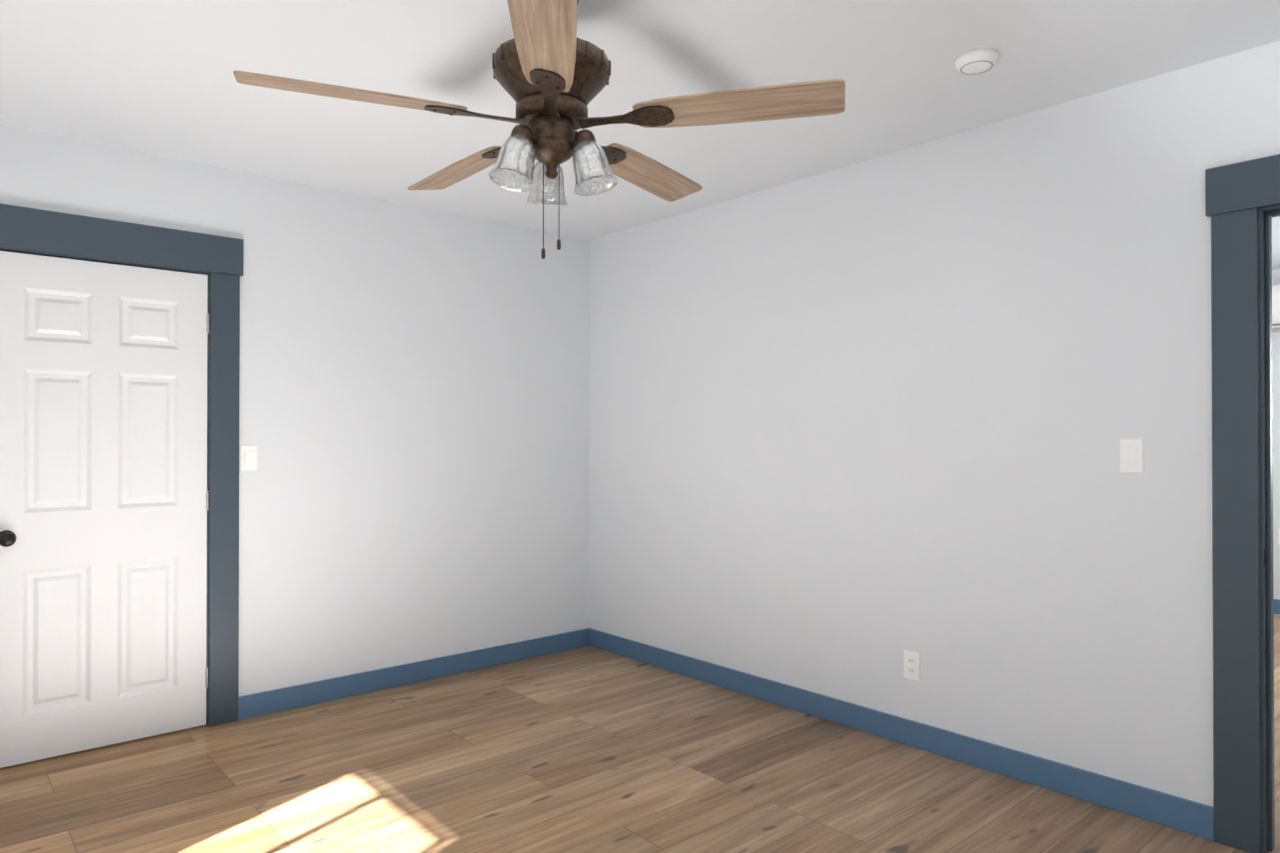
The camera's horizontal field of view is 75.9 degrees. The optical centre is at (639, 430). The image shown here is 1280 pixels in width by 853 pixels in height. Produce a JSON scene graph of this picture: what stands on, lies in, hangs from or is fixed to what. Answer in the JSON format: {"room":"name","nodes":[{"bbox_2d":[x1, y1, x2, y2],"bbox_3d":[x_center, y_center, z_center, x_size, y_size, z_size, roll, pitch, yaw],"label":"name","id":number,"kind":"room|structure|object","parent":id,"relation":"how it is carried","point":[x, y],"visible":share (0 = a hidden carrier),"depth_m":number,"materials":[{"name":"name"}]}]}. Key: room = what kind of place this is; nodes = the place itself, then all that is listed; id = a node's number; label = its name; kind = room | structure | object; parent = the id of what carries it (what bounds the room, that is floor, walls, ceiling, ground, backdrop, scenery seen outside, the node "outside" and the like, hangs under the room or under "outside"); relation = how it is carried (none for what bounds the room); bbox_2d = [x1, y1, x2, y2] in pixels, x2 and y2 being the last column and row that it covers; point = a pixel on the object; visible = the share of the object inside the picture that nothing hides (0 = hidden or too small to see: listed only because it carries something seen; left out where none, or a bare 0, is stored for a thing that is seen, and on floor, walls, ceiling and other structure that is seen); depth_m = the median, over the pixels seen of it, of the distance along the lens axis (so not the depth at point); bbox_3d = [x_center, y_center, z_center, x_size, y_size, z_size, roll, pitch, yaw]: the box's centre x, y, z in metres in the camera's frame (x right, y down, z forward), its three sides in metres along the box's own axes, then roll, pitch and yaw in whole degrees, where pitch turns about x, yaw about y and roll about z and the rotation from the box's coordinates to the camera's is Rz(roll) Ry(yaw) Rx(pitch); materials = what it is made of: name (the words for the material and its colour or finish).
{"room":"empty bedroom","nodes":[
{"label":"empty bedroom","id":0,"kind":"room"},
{"bbox_2d":[0,123,589,696],"bbox_3d":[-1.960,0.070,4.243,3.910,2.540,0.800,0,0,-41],"label":"wall","id":1,"kind":"structure","parent":0,"point":[414,412],"depth_m":4.26,"materials":[{"name":"paint"}]},
{"bbox_2d":[0,251,210,767],"bbox_3d":[-2.262,0.311,3.469,0.788,2.032,0.175,0,0,-41],"label":"closet door","id":2,"kind":"structure","parent":1,"relation":"in","point":[104,499],"depth_m":3.44,"materials":[{"name":"wood"}]},
{"bbox_2d":[0,203,243,726],"bbox_3d":[-2.283,0.225,3.487,1.069,2.220,0.146,0,0,-41],"label":"door frame","id":3,"kind":"structure","parent":1,"relation":"attached to","point":[217,260],"depth_m":3.71,"materials":[{"name":"blue wood"}]},
{"bbox_2d":[240,445,256,471],"bbox_3d":[-1.821,0.130,3.821,0.072,0.116,0.016,0,0,-41],"label":"light switch","id":4,"kind":"object","parent":1,"relation":"attached to","point":[248,457],"visible":1,"depth_m":3.82,"materials":[{"name":"white plastic"}]},
{"bbox_2d":[238,627,588,720],"bbox_3d":[-1.098,1.288,4.448,2.016,0.106,0.019,0,0,-41],"label":"baseboard","id":5,"kind":"structure","parent":1,"relation":"attached to","point":[280,699],"depth_m":4.30,"materials":[{"name":"blue wood"}]},
{"bbox_2d":[0,613,1279,852],"bbox_3d":[1.557,1.365,3.541,8.270,0.060,6.490,0,0,-41],"label":"floor","id":6,"kind":"structure","parent":0,"point":[586,749],"depth_m":3.08,"materials":[{"name":"brown wood"}]},
{"bbox_2d":[0,0,1279,269],"bbox_3d":[1.557,-1.254,3.558,8.270,0.100,6.490,0,0,-41],"label":"ceiling","id":7,"kind":"structure","parent":0,"point":[151,76],"depth_m":2.79,"materials":[{"name":"paint"}]},
{"bbox_2d":[233,0,845,258],"bbox_3d":[-0.280,-0.844,2.327,1.540,0.736,1.475,0,0,-41],"label":"ceiling fan","id":8,"kind":"object","parent":7,"relation":"hanging from","point":[551,73],"visible":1,"depth_m":2.19,"materials":[{"name":"brown wood"}]},
{"bbox_2d":[955,47,999,74],"bbox_3d":[1.093,-1.192,2.662,0.132,0.037,0.132,0,0,-41],"label":"smoke detector","id":9,"kind":"object","parent":7,"relation":"attached to","point":[976,61],"visible":1,"depth_m":2.63,"materials":[{"name":"white plastic"}]},
{"bbox_2d":[589,40,1279,806],"bbox_3d":[1.237,0.065,3.481,0.120,2.540,4.570,0,0,-41],"label":"wall","id":10,"kind":"structure","parent":0,"point":[857,429],"depth_m":3.34,"materials":[{"name":"paint"}]},
{"bbox_2d":[588,627,1214,840],"bbox_3d":[0.770,1.285,3.901,0.016,0.106,3.310,0,0,-41],"label":"baseboard","id":11,"kind":"structure","parent":10,"relation":"attached to","point":[1176,812],"depth_m":3.33,"materials":[{"name":"blue wood"}]},
{"bbox_2d":[903,649,920,680],"bbox_3d":[1.151,0.996,3.475,0.010,0.116,0.072,0,0,-41],"label":"outlet","id":12,"kind":"object","parent":10,"relation":"attached to","point":[911,665],"visible":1,"depth_m":3.47,"materials":[{"name":"white plastic"}]},
{"bbox_2d":[1119,439,1143,472],"bbox_3d":[1.707,0.088,2.848,0.012,0.116,0.072,0,0,-41],"label":"light switch","id":13,"kind":"object","parent":10,"relation":"attached to","point":[1131,455],"visible":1,"depth_m":2.85,"materials":[{"name":"white plastic"}]},
{"bbox_2d":[1205,154,1279,852],"bbox_3d":[2.265,0.238,2.313,0.172,2.180,1.088,0,0,-41],"label":"door frame","id":14,"kind":"structure","parent":10,"relation":"attached to","point":[1242,203],"depth_m":2.60,"materials":[{"name":"blue wood"}]},
{"bbox_2d":[1264,548,1267,568],"bbox_3d":[1.972,0.405,2.586,0.026,0.060,0.004,0,0,-41],"label":"strike plate","id":15,"kind":"object","parent":14,"relation":"attached to","point":[1265,558],"visible":1,"depth_m":2.58,"materials":[{"name":"black metal"}]},
{"bbox_2d":[1272,268,1279,599],"bbox_3d":[5.292,0.078,5.474,0.120,2.540,4.200,0,0,-41],"label":"wall","id":16,"kind":"structure","parent":0,"point":[1276,431],"depth_m":6.06,"materials":[{"name":"paint"}]},
{"bbox_2d":[1272,283,1279,332],"bbox_3d":[4.850,-0.886,5.730,0.214,0.339,0.880,0,0,-41],"label":"mini-split air conditioner","id":17,"kind":"object","parent":16,"relation":"attached to","point":[1275,308],"depth_m":5.90,"materials":[{"name":"white plastic"}]},
{"bbox_2d":[1273,598,1279,613],"bbox_3d":[5.241,1.294,5.420,0.019,0.106,4.140,0,0,-41],"label":"baseboard","id":18,"kind":"structure","parent":16,"relation":"attached to","point":[1276,603],"depth_m":6.04,"materials":[{"name":"blue wood"}]},
{"bbox_2d":[1278,527,1279,543],"bbox_3d":[4.726,0.781,6.015,0.010,0.116,0.072,0,0,-41],"label":"outlet","id":19,"kind":"object","parent":16,"relation":"attached to","point":[1278,535],"visible":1,"depth_m":6.04,"materials":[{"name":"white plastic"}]}
]}

